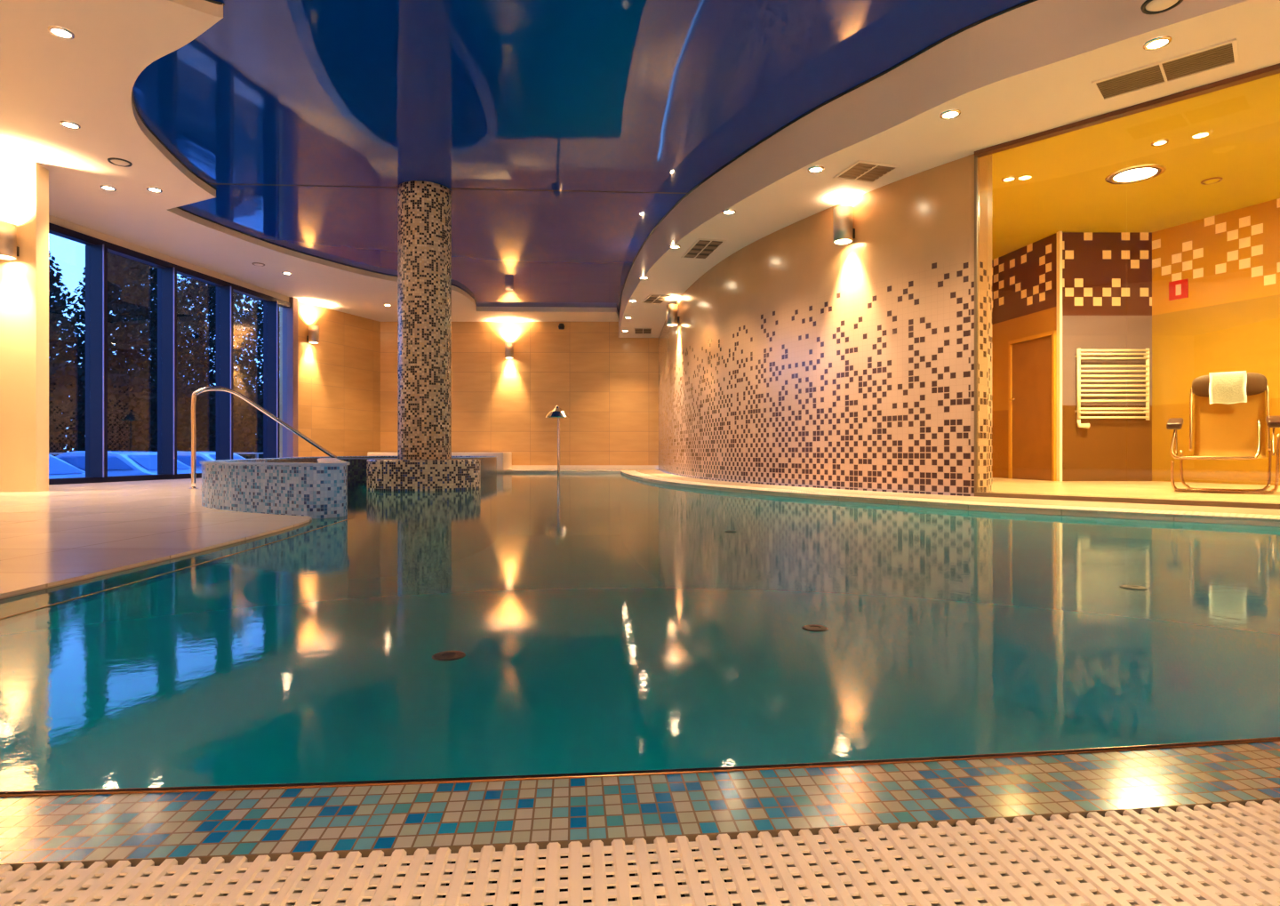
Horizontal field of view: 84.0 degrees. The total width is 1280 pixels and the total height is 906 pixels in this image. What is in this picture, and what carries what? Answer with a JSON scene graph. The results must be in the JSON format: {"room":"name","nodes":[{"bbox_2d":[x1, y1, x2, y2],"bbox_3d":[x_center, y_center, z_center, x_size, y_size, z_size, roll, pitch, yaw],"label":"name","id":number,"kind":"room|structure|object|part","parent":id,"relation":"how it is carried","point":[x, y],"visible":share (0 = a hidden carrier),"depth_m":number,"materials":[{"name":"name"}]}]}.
{"room":"indoor swimming pool","nodes":[
{"label":"indoor swimming pool","id":0,"kind":"room"},
{"bbox_2d":[0,161,48,491],"bbox_3d":[-7.600,-1.330,8.050,2.800,3.500,1.500,0,0,0],"label":"wall","id":1,"kind":"structure","parent":0,"point":[24,186],"depth_m":7.30,"materials":[{"name":"beige paint"}]},
{"bbox_2d":[0,221,19,259],"bbox_3d":[-6.420,-2.140,7.192,0.190,0.340,0.215,0,0,0],"label":"wall sconce","id":2,"kind":"object","parent":1,"relation":"attached to","point":[9,250],"visible":1,"depth_m":7.14,"materials":[{"name":"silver metal"}]},
{"bbox_2d":[0,0,619,321],"bbox_3d":[-4.775,-3.035,5.700,8.650,0.110,21.600,0,0,0],"label":"ceiling","id":3,"kind":"structure","parent":0,"point":[87,80],"depth_m":7.08,"materials":[{"name":"paint"}]},
{"bbox_2d":[47,25,74,39],"bbox_3d":[-4.101,-2.973,5.040,0.154,0.012,0.154,0,0,0],"label":"recessed light","id":4,"kind":"object","parent":3,"relation":"in","point":[60,32],"visible":1,"depth_m":5.04,"materials":[{"name":"metal"}]},
{"bbox_3d":[-4.101,-2.975,5.040,0.110,0.001,0.110,0,0,0],"label":"bulb","id":5,"kind":"part","parent":4,"relation":"part of","materials":[{"name":"white glass"}]},
{"bbox_2d":[59,120,80,128],"bbox_3d":[-5.177,-2.973,6.461,0.154,0.012,0.154,0,0,0],"label":"recessed light","id":6,"kind":"object","parent":3,"relation":"in","point":[67,124],"visible":1,"depth_m":6.46,"materials":[{"name":"metal"}]},
{"bbox_3d":[-5.177,-2.975,6.461,0.110,0.001,0.110,0,0,0],"label":"bulb","id":7,"kind":"part","parent":6,"relation":"part of","materials":[{"name":"white glass"}]},
{"bbox_2d":[99,184,116,191],"bbox_3d":[-5.980,-2.973,8.000,0.154,0.012,0.154,0,0,0],"label":"recessed light","id":8,"kind":"object","parent":3,"relation":"in","point":[104,187],"visible":1,"depth_m":8.00,"materials":[{"name":"glass"}]},
{"bbox_2d":[107,157,132,167],"bbox_3d":[-5.331,-2.970,7.290,0.208,0.020,0.208,0,0,0],"label":"ceiling speaker","id":9,"kind":"object","parent":3,"relation":"attached to","point":[119,162],"visible":1,"depth_m":7.27,"materials":[{"name":"white plastic"}]},
{"bbox_2d":[146,186,162,192],"bbox_3d":[-5.497,-2.973,8.054,0.154,0.012,0.154,0,0,0],"label":"recessed light","id":10,"kind":"object","parent":3,"relation":"in","point":[150,188],"visible":1,"depth_m":8.05,"materials":[{"name":"metal"}]},
{"bbox_2d":[252,262,264,266],"bbox_3d":[-6.030,-2.970,11.245,0.187,0.020,0.187,0,0,0],"label":"ceiling speaker","id":11,"kind":"object","parent":3,"relation":"attached to","point":[253,263],"visible":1,"depth_m":11.21,"materials":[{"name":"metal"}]},
{"bbox_2d":[279,300,380,457],"bbox_3d":[-6.444,-1.330,15.018,0.200,3.500,2.685,0,0,20],"label":"wall","id":12,"kind":"structure","parent":0,"point":[339,376],"depth_m":14.93,"materials":[{"name":"stone"}]},
{"bbox_2d":[48,215,288,302],"bbox_3d":[-7.151,-2.925,11.210,0.140,0.110,5.098,0,0,8],"label":"trim","id":13,"kind":"structure","parent":12,"relation":"attached to","point":[52,220],"depth_m":10.51,"materials":[{"name":"paint"}]},
{"bbox_2d":[48,222,291,484],"bbox_3d":[-7.058,-1.232,11.202,0.286,3.275,5.068,0,0,8],"label":"window","id":14,"kind":"structure","parent":12,"relation":"in","point":[96,250],"depth_m":10.69,"materials":[{"name":"blue metal"}]},
{"bbox_2d":[282,296,297,457],"bbox_3d":[-6.755,-1.288,13.738,0.220,3.385,0.160,0,0,8],"label":"trim","id":15,"kind":"structure","parent":12,"relation":"attached to","point":[290,315],"depth_m":13.66,"materials":[{"name":"white paint"}]},
{"bbox_2d":[307,324,319,343],"bbox_3d":[-6.519,-2.360,14.183,0.215,0.340,0.190,0,0,20],"label":"wall sconce","id":16,"kind":"object","parent":12,"relation":"attached to","point":[313,337],"visible":1,"depth_m":14.11,"materials":[{"name":"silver metal"}]},
{"bbox_2d":[380,321,658,470],"bbox_3d":[-2.820,-1.380,16.300,6.560,3.600,0.200,0,0,0],"label":"wall","id":17,"kind":"structure","parent":0,"point":[606,383],"depth_m":16.20,"materials":[{"name":"tile"}]},
{"bbox_2d":[504,342,513,358],"bbox_3d":[-2.957,-2.310,16.093,0.190,0.340,0.215,0,0,0],"label":"wall sconce","id":18,"kind":"object","parent":17,"relation":"attached to","point":[508,346],"visible":1,"depth_m":16.00,"materials":[{"name":"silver metal"}]},
{"bbox_2d":[558,323,564,329],"bbox_3d":[-1.782,-2.860,16.130,0.150,0.120,0.150,0,0,0],"label":"detector","id":19,"kind":"object","parent":17,"relation":"attached to","point":[561,326],"visible":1,"depth_m":16.08,"materials":[{"name":"black plastic"}]},
{"bbox_2d":[512,464,658,469],"bbox_3d":[-2.390,0.335,16.185,5.620,0.090,0.030,0,0,0],"label":"baseboard","id":20,"kind":"structure","parent":17,"relation":"attached to","point":[514,467],"depth_m":16.17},
{"bbox_2d":[132,0,1028,312],"bbox_3d":[-0.200,-3.130,5.700,18.000,0.100,21.800,0,0,0],"label":"ceiling","id":21,"kind":"structure","parent":0,"point":[560,133],"depth_m":6.34,"materials":[{"name":"blue paint"}]},
{"bbox_2d":[131,0,474,298],"bbox_3d":[-4.338,-3.076,9.196,2.973,0.023,10.008,0,0,0],"label":"trim","id":22,"kind":"structure","parent":21,"relation":"attached to","point":[211,1],"depth_m":9.01,"materials":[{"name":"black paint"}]},
{"bbox_2d":[0,469,1279,599],"bbox_3d":[0.455,0.460,5.698,18.910,0.160,23.504,0,0,0],"label":"floor","id":23,"kind":"structure","parent":0,"point":[61,534],"depth_m":4.60,"materials":[{"name":"tile"}]},
{"bbox_2d":[188,386,336,488],"bbox_3d":[-4.449,-0.171,8.524,0.107,1.152,1.712,0,0,39],"label":"handrail","id":24,"kind":"object","parent":23,"relation":"on","point":[206,388],"visible":0.95,"depth_m":8.04,"materials":[{"name":"metal"}]},
{"bbox_2d":[199,456,497,518],"bbox_3d":[-3.793,0.844,9.598,2.874,1.552,10.432,0,0,-5],"label":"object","id":25,"kind":"object","parent":23,"relation":"on","point":[315,487],"visible":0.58,"depth_m":4.75,"materials":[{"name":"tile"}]},
{"bbox_2d":[367,452,511,470],"bbox_3d":[-4.350,0.190,15.600,2.900,0.390,1.000,0,0,0],"label":"bench","id":26,"kind":"object","parent":23,"relation":"on","point":[504,460],"visible":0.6,"depth_m":15.10,"materials":[{"name":"beige stone"}]},
{"bbox_2d":[496,470,610,471],"bbox_3d":[-2.860,0.386,14.925,4.480,0.020,0.250,0,0,0],"label":"edge grating","id":27,"kind":"object","parent":23,"relation":"on","point":[497,470],"visible":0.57,"depth_m":14.80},
{"bbox_2d":[620,470,1279,522],"bbox_3d":[1.436,0.384,8.678,1.764,0.020,12.726,0,0,-22],"label":"edge grating","id":28,"kind":"object","parent":23,"relation":"on","point":[1240,516],"visible":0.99,"depth_m":5.16,"materials":[{"name":"white plastic"}]},
{"bbox_2d":[1166,372,1279,494],"bbox_3d":[5.592,-0.199,6.817,0.856,1.163,0.663,0,0,39],"label":"lounge chair","id":29,"kind":"object","parent":23,"relation":"on","point":[1236,431],"visible":0.98,"depth_m":6.90,"materials":[{"name":"brown metal"}]},
{"bbox_3d":[5.256,-0.284,6.988,0.120,0.120,0.418,0,0,39],"label":"armrest","id":30,"kind":"part","parent":29,"relation":"part of","materials":[{"name":"brown wood"}]},
{"bbox_3d":[5.428,-0.120,6.718,0.666,0.376,0.301,0,0,39],"label":"seat frame","id":31,"kind":"part","parent":29,"relation":"part of","materials":[{"name":"brown metal"}]},
{"bbox_3d":[5.500,0.105,6.707,0.793,0.551,0.031,0,0,39],"label":"frame","id":32,"kind":"part","parent":29,"relation":"part of","materials":[{"name":"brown metal"}]},
{"bbox_3d":[5.696,0.130,6.932,0.697,0.505,0.133,0,0,39],"label":"frame","id":33,"kind":"part","parent":29,"relation":"part of","materials":[{"name":"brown metal"}]},
{"bbox_2d":[1208,370,1247,403],"bbox_3d":[5.802,-0.635,7.021,0.286,0.321,0.180,0,0,39],"label":"folded towel","id":34,"kind":"object","parent":29,"relation":"on","point":[1227,387],"visible":0.98,"depth_m":6.96,"materials":[{"name":"white fabric"}]},
{"bbox_3d":[5.825,-0.284,6.521,0.120,0.120,0.418,0,0,39],"label":"armrest","id":35,"kind":"part","parent":29,"relation":"part of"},
{"bbox_2d":[658,153,987,495],"bbox_3d":[1.322,-1.180,11.112,1.108,3.200,10.310,0,0,-14],"label":"wall","id":36,"kind":"structure","parent":0,"point":[801,357],"depth_m":7.38,"materials":[{"name":"tile"}]},
{"bbox_2d":[666,304,679,326],"bbox_3d":[0.555,-2.320,12.008,0.215,0.340,0.190,0,0,-8],"label":"wall sconce","id":37,"kind":"object","parent":36,"relation":"attached to","point":[672,318],"visible":1,"depth_m":11.92,"materials":[{"name":"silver metal"}]},
{"bbox_2d":[833,205,855,244],"bbox_3d":[2.083,-2.320,7.263,0.215,0.340,0.190,0,0,-30],"label":"wall sconce","id":38,"kind":"object","parent":36,"relation":"attached to","point":[844,232],"visible":1,"depth_m":7.18,"materials":[{"name":"silver metal"}]},
{"bbox_2d":[974,63,1279,509],"bbox_3d":[5.662,-1.115,3.469,7.746,2.990,0.100,0,0,45],"label":"window","id":39,"kind":"structure","parent":36,"relation":"in","point":[1274,69],"depth_m":5.54,"materials":[{"name":"glass"}]},
{"bbox_3d":[5.665,0.362,3.465,0.100,0.035,7.736,0,0,-45],"label":"sill","id":40,"kind":"part","parent":39,"relation":"part of","materials":[{"name":"metal"}]},
{"bbox_2d":[618,0,1279,337],"bbox_3d":[3.480,-2.850,7.116,4.362,0.480,20.015,0,0,-22],"label":"ceiling","id":41,"kind":"structure","parent":0,"point":[1031,68],"depth_m":5.58,"materials":[{"name":"paint"}]},
{"bbox_2d":[633,328,652,334],"bbox_3d":[0.066,-2.603,15.248,0.387,0.013,0.714,0,0,0],"label":"ceiling vent","id":42,"kind":"object","parent":41,"relation":"in","point":[636,331],"visible":1,"depth_m":15.24,"materials":[{"name":"metal"}]},
{"bbox_2d":[638,276,648,279],"bbox_3d":[0.053,-2.603,10.599,0.154,0.012,0.154,0,0,0],"label":"recessed light","id":43,"kind":"object","parent":41,"relation":"in","point":[640,277],"visible":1,"depth_m":10.61,"materials":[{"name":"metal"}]},
{"bbox_2d":[640,294,671,303],"bbox_3d":[0.271,-2.603,12.078,0.354,0.013,0.675,0,0,-13],"label":"ceiling vent","id":44,"kind":"object","parent":41,"relation":"in","point":[652,299],"visible":1,"depth_m":12.06,"materials":[{"name":"metal"}]},
{"bbox_2d":[668,244,680,248],"bbox_3d":[0.439,-2.603,9.000,0.154,0.012,0.154,0,0,0],"label":"recessed light","id":45,"kind":"object","parent":41,"relation":"in","point":[673,246],"visible":1,"depth_m":8.99,"materials":[{"name":"metal"}]},
{"bbox_2d":[680,238,726,259],"bbox_3d":[0.804,-2.603,9.125,0.351,0.013,0.850,0,0,-11],"label":"ceiling vent","id":46,"kind":"object","parent":41,"relation":"in","point":[701,249],"visible":1,"depth_m":9.09,"materials":[{"name":"metal"}]},
{"bbox_2d":[721,208,735,214],"bbox_3d":[0.963,-2.603,7.705,0.154,0.012,0.154,0,0,0],"label":"recessed light","id":47,"kind":"object","parent":41,"relation":"in","point":[729,211],"visible":1,"depth_m":7.69,"materials":[{"name":"metal"}]},
{"bbox_2d":[807,165,824,173],"bbox_3d":[1.620,-2.603,6.545,0.154,0.012,0.154,0,0,0],"label":"recessed light","id":48,"kind":"object","parent":41,"relation":"in","point":[818,168],"visible":1,"depth_m":6.54,"materials":[{"name":"metal"}]},
{"bbox_3d":[1.620,-2.605,6.545,0.110,0.001,0.110,0,0,0],"label":"bulb","id":49,"kind":"part","parent":48,"relation":"part of","materials":[{"name":"white glass"}]},
{"bbox_2d":[618,0,1037,315],"bbox_3d":[0.878,-3.076,9.788,1.459,0.023,12.729,0,0,-19],"label":"trim","id":50,"kind":"structure","parent":41,"relation":"attached to","point":[1028,1],"depth_m":6.09,"materials":[{"name":"black paint"}]},
{"bbox_2d":[832,160,899,183],"bbox_3d":[2.098,-2.603,6.607,0.433,0.013,0.410,0,0,-17],"label":"ceiling vent","id":51,"kind":"object","parent":41,"relation":"in","point":[867,172],"visible":1,"depth_m":6.59,"materials":[{"name":"metal"}]},
{"bbox_2d":[939,109,960,119],"bbox_3d":[2.391,-2.603,5.480,0.154,0.012,0.154,0,0,0],"label":"recessed light","id":52,"kind":"object","parent":41,"relation":"in","point":[949,114],"visible":1,"depth_m":5.48,"materials":[{"name":"metal"}]},
{"bbox_3d":[2.391,-2.605,5.480,0.110,0.001,0.110,0,0,0],"label":"bulb","id":53,"kind":"part","parent":52,"relation":"part of","materials":[{"name":"white glass"}]},
{"bbox_2d":[1142,35,1172,50],"bbox_3d":[3.295,-2.603,4.529,0.154,0.012,0.154,0,0,0],"label":"recessed light","id":54,"kind":"object","parent":41,"relation":"in","point":[1160,42],"visible":1,"depth_m":4.53,"materials":[{"name":"metal"}]},
{"bbox_3d":[3.295,-2.605,4.529,0.110,0.001,0.110,0,0,0],"label":"bulb","id":55,"kind":"part","parent":54,"relation":"part of","materials":[{"name":"white glass"}]},
{"bbox_2d":[1140,0,1183,14],"bbox_3d":[3.027,-2.600,4.118,0.208,0.020,0.208,0,0,0],"label":"ceiling speaker","id":56,"kind":"object","parent":41,"relation":"attached to","point":[1148,6],"visible":1,"depth_m":4.13,"materials":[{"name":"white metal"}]},
{"bbox_2d":[1091,38,1239,101],"bbox_3d":[3.585,-2.603,4.871,0.782,0.013,0.354,0,0,42],"label":"ceiling vent","id":57,"kind":"object","parent":41,"relation":"in","point":[1225,53],"visible":1,"depth_m":4.84,"materials":[{"name":"metal"}]},
{"bbox_2d":[968,153,991,495],"bbox_3d":[3.093,-1.280,6.454,0.080,3.400,0.578,0,0,37],"label":"wall","id":58,"kind":"structure","parent":0,"point":[989,156],"depth_m":6.25,"materials":[{"name":"tile"}]},
{"bbox_2d":[992,232,1056,478],"bbox_3d":[5.529,-1.280,10.217,0.100,3.400,1.434,0,0,-8],"label":"wall","id":59,"kind":"structure","parent":0,"point":[1024,279],"depth_m":10.42,"materials":[{"name":"brown tile"}]},
{"bbox_2d":[1008,330,1056,480],"bbox_3d":[5.503,-0.625,9.963,0.208,2.010,0.930,0,0,-8],"label":"door","id":60,"kind":"structure","parent":59,"relation":"in","point":[1032,359],"depth_m":9.94,"materials":[{"name":"orange wood"}]},
{"bbox_2d":[1056,231,1062,480],"bbox_3d":[5.582,-1.280,9.465,0.035,3.320,0.070,0,0,0],"label":"trim","id":61,"kind":"structure","parent":59,"relation":"attached to","point":[1059,233],"depth_m":9.43,"materials":[{"name":"white metal"}]},
{"bbox_2d":[1062,232,1151,480],"bbox_3d":[6.210,-1.280,9.550,1.260,3.400,0.100,0,0,0],"label":"wall","id":62,"kind":"structure","parent":0,"point":[1107,276],"depth_m":9.50,"materials":[{"name":"brown tile"}]},
{"bbox_2d":[1075,348,1149,428],"bbox_3d":[6.281,-0.851,9.442,0.957,1.058,0.113,0,0,0],"label":"towel radiator","id":63,"kind":"object","parent":62,"relation":"attached to","point":[1146,355],"visible":1,"depth_m":9.42,"materials":[{"name":"white metal"}]},
{"bbox_2d":[992,72,1279,260],"bbox_3d":[5.700,-2.990,6.050,5.800,0.100,10.900,0,0,0],"label":"ceiling","id":64,"kind":"structure","parent":0,"point":[1232,134],"depth_m":7.38,"materials":[{"name":"yellow paint"}]},
{"bbox_2d":[1001,176,1015,182],"bbox_3d":[3.961,-2.933,7.636,0.140,0.012,0.140,0,0,0],"label":"recessed light","id":65,"kind":"object","parent":64,"relation":"in","point":[1011,178],"visible":1,"depth_m":7.64,"materials":[{"name":"metal"}]},
{"bbox_2d":[1104,164,1166,183],"bbox_3d":[5.232,-2.933,7.514,0.532,0.012,0.532,0,0,0],"label":"recessed light","id":66,"kind":"object","parent":64,"relation":"in","point":[1138,173],"visible":1,"depth_m":7.49,"materials":[{"name":"metal"}]},
{"bbox_3d":[5.232,-2.935,7.514,0.380,0.001,0.380,0,0,0],"label":"bulb","id":67,"kind":"part","parent":66,"relation":"part of","materials":[{"name":"white glass"}]},
{"bbox_2d":[1151,138,1168,146],"bbox_3d":[4.928,-2.933,6.739,0.140,0.012,0.140,0,0,0],"label":"recessed light","id":68,"kind":"object","parent":64,"relation":"in","point":[1160,142],"visible":1,"depth_m":6.74,"materials":[{"name":"glass"}]},
{"bbox_3d":[4.928,-2.935,6.739,0.100,0.001,0.100,0,0,0],"label":"bulb","id":69,"kind":"part","parent":68,"relation":"part of","materials":[{"name":"white glass"}]},
{"bbox_2d":[1200,176,1223,184],"bbox_3d":[6.178,-2.930,7.686,0.187,0.020,0.187,0,0,0],"label":"ceiling speaker","id":70,"kind":"object","parent":64,"relation":"attached to","point":[1211,180],"visible":1,"depth_m":7.66,"materials":[{"name":"orange plastic"}]},
{"bbox_2d":[1152,198,1279,485],"bbox_3d":[8.117,-1.280,5.187,0.912,3.400,8.994,0,0,-11],"label":"wall","id":71,"kind":"structure","parent":0,"point":[1228,320],"depth_m":8.83,"materials":[{"name":"orange tile"}]},
{"bbox_2d":[1168,278,1188,300],"bbox_3d":[6.964,-2.104,9.196,0.020,0.240,0.220,0,0,-23],"label":"sign","id":72,"kind":"object","parent":71,"relation":"attached to","point":[1179,289],"visible":1,"depth_m":9.18,"materials":[{"name":"paint"}]},
{"bbox_3d":[-0.284,1.795,7.828,10.033,0.150,14.143,0,0,0],"label":"floor","id":73,"kind":"structure","parent":0,"visible":0},
{"bbox_2d":[366,180,480,491],"bbox_3d":[-2.530,-0.680,8.360,1.280,4.800,1.280,0,0,0],"label":"column","id":74,"kind":"structure","parent":73,"relation":"on","point":[424,461],"depth_m":8.08,"materials":[{"name":"tile"}]},
{"bbox_2d":[544,405,569,472],"bbox_3d":[-1.697,0.380,14.600,0.500,2.680,0.500,0,0,0],"label":"fountain","id":75,"kind":"object","parent":73,"relation":"on","point":[556,412],"visible":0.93,"depth_m":14.56,"materials":[{"name":"metal"}]},
{"bbox_3d":[-0.284,1.076,7.828,10.073,1.288,14.183,0,0,0],"label":"wall","id":76,"kind":"structure","parent":0,"visible":0},
{"bbox_2d":[0,517,352,619],"bbox_3d":[-1.694,0.419,2.732,0.067,0.004,3.749,0,0,-4],"label":"trim","id":77,"kind":"structure","parent":76,"relation":"attached to","point":[351,517],"depth_m":2.33,"materials":[{"name":"gold metal"}]},
{"bbox_2d":[0,472,1279,791],"bbox_3d":[-0.292,0.420,7.819,9.848,0.001,13.962,0,0,0],"label":"pool water","id":78,"kind":"object","parent":76,"relation":"in","point":[601,621],"visible":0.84,"depth_m":1.60,"materials":[{"name":"teal liquid"}]},
{"bbox_2d":[432,650,465,660],"bbox_3d":[-0.394,0.420,1.467,0.068,0.008,0.068,0,0,0],"label":"disc","id":79,"kind":"object","parent":78,"relation":"in","point":[446,655],"visible":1,"depth_m":1.46,"materials":[{"name":"brown plastic"}]},
{"bbox_2d":[802,624,828,631],"bbox_3d":[0.418,0.420,1.697,0.060,0.008,0.060,0,0,0],"label":"disc","id":80,"kind":"object","parent":78,"relation":"in","point":[810,628],"visible":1,"depth_m":1.69,"materials":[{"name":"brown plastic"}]},
{"bbox_2d":[1119,584,1147,590],"bbox_3d":[1.534,0.420,2.211,0.072,0.008,0.072,0,0,0],"label":"disc","id":81,"kind":"object","parent":78,"relation":"in","point":[1130,587],"visible":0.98,"depth_m":2.20,"materials":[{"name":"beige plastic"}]},
{"bbox_2d":[0,741,1279,870],"bbox_3d":[1.205,0.442,1.114,6.160,0.052,0.387,0,0,-9],"label":"pool edge","id":82,"kind":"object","parent":76,"relation":"attached to","point":[39,830],"depth_m":0.84,"materials":[{"name":"tile"}]},
{"bbox_2d":[0,736,1279,796],"bbox_3d":[1.197,0.419,1.194,6.153,0.010,0.246,0,0,-9],"label":"trim","id":83,"kind":"structure","parent":76,"relation":"attached to","point":[31,793],"depth_m":0.92,"materials":[{"name":"tile"}]},
{"label":"outside","id":84,"kind":"structure","parent":0,"visible":0},
{"bbox_3d":[-33.950,1.520,25.000,52.100,0.200,70.000,0,0,0],"label":"ground","id":85,"kind":"structure","parent":84,"visible":0},
{"bbox_2d":[48,264,77,451],"bbox_3d":[-22.007,-3.212,23.960,4.698,9.272,4.780,0,0,0],"label":"leafy tree","id":86,"kind":"object","parent":85,"relation":"on","point":[55,310],"visible":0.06,"depth_m":24.90,"materials":[{"name":"green plant"}]},
{"bbox_2d":[48,248,83,451],"bbox_3d":[-27.510,-4.284,30.984,5.230,11.415,4.994,0,0,0],"label":"leafy tree","id":87,"kind":"object","parent":85,"relation":"on","point":[59,275],"visible":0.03,"depth_m":31.92,"materials":[{"name":"green plant"}]},
{"bbox_2d":[48,454,85,478],"bbox_3d":[-12.292,0.691,13.700,4.372,1.457,1.800,0,0,0],"label":"parked car","id":88,"kind":"object","parent":85,"relation":"on","point":[58,468],"visible":0.06,"depth_m":14.06,"materials":[{"name":"blue paint"}]},
{"bbox_2d":[64,251,157,438],"bbox_3d":[-29.535,-5.060,40.465,5.679,12.966,5.663,0,0,-20],"label":"leafy tree","id":89,"kind":"object","parent":85,"relation":"on","point":[84,273],"visible":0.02,"depth_m":39.33,"materials":[{"name":"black plant"}]},
{"bbox_2d":[55,450,201,476],"bbox_3d":[-12.592,0.691,17.599,4.372,1.457,1.800,0,0,6],"label":"parked car","id":90,"kind":"object","parent":85,"relation":"on","point":[119,462],"visible":0.14,"depth_m":16.88,"materials":[{"name":"blue paint"}]},
{"bbox_2d":[65,253,204,450],"bbox_3d":[-22.952,-3.807,32.472,5.351,10.461,5.259,0,0,24],"label":"leafy tree","id":91,"kind":"object","parent":85,"relation":"on","point":[122,267],"visible":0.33,"depth_m":31.75,"materials":[{"name":"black plant"}]},
{"bbox_2d":[48,360,263,458],"bbox_3d":[-18.646,-0.677,25.993,1.624,4.504,40.287,0,0,0],"label":"hedge","id":92,"kind":"object","parent":85,"relation":"on","point":[71,409],"visible":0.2,"depth_m":25.89,"materials":[{"name":"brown plant"}]},
{"bbox_2d":[48,452,263,458],"bbox_3d":[-17.000,0.710,22.000,0.100,1.420,28.000,0,0,0],"label":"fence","id":93,"kind":"object","parent":85,"relation":"on","point":[255,453],"visible":0.06,"depth_m":30.66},
{"bbox_3d":[-17.000,0.030,22.000,0.080,0.060,28.000,0,0,0],"label":"rail","id":94,"kind":"part","parent":93,"relation":"part of","materials":[{"name":"metal"}]},
{"bbox_2d":[155,275,250,438],"bbox_3d":[-31.515,-5.756,51.033,6.403,14.358,6.434,0,0,0],"label":"leafy tree","id":95,"kind":"object","parent":85,"relation":"on","point":[183,284],"visible":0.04,"depth_m":50.11,"materials":[{"name":"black plant"}]},
{"bbox_2d":[154,279,263,455],"bbox_3d":[-24.054,-4.275,40.487,6.095,11.396,6.099,0,0,0],"label":"leafy tree","id":96,"kind":"object","parent":85,"relation":"on","point":[194,292],"visible":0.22,"depth_m":39.83,"materials":[{"name":"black plant"}]},
{"bbox_2d":[176,451,244,471],"bbox_3d":[-12.892,0.691,21.299,4.372,1.457,1.800,0,0,6],"label":"parked car","id":97,"kind":"object","parent":85,"relation":"on","point":[184,457],"visible":0.06,"depth_m":20.55,"materials":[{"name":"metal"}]},
{"bbox_2d":[233,297,263,452],"bbox_3d":[-24.966,-4.666,49.028,6.964,12.179,6.789,0,0,0],"label":"leafy tree","id":98,"kind":"object","parent":85,"relation":"on","point":[258,303],"visible":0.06,"depth_m":47.68,"materials":[{"name":"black plant"}]},
{"bbox_3d":[1.270,0.477,-1.968,6.260,0.126,6.063,0,0,0],"label":"floor","id":99,"kind":"structure","parent":0,"visible":0},
{"bbox_3d":[1.220,0.515,0.873,6.131,0.050,1.504,0,0,0],"label":"trim","id":100,"kind":"structure","parent":99,"relation":"attached to","visible":0},
{"bbox_2d":[12,815,1122,905],"bbox_3d":[1.212,0.486,1.036,6.152,0.127,0.239,0,0,-9],"label":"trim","id":101,"kind":"structure","parent":100,"relation":"attached to","point":[692,850],"depth_m":0.76,"materials":[{"name":"tile"}]},
{"bbox_2d":[0,799,1279,905],"bbox_3d":[1.198,0.424,0.754,6.075,0.020,0.765,0,0,-9],"label":"gutter grating","id":102,"kind":"object","parent":101,"relation":"on","point":[1219,855],"visible":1,"depth_m":0.71,"materials":[{"name":"white plastic"}]}
]}

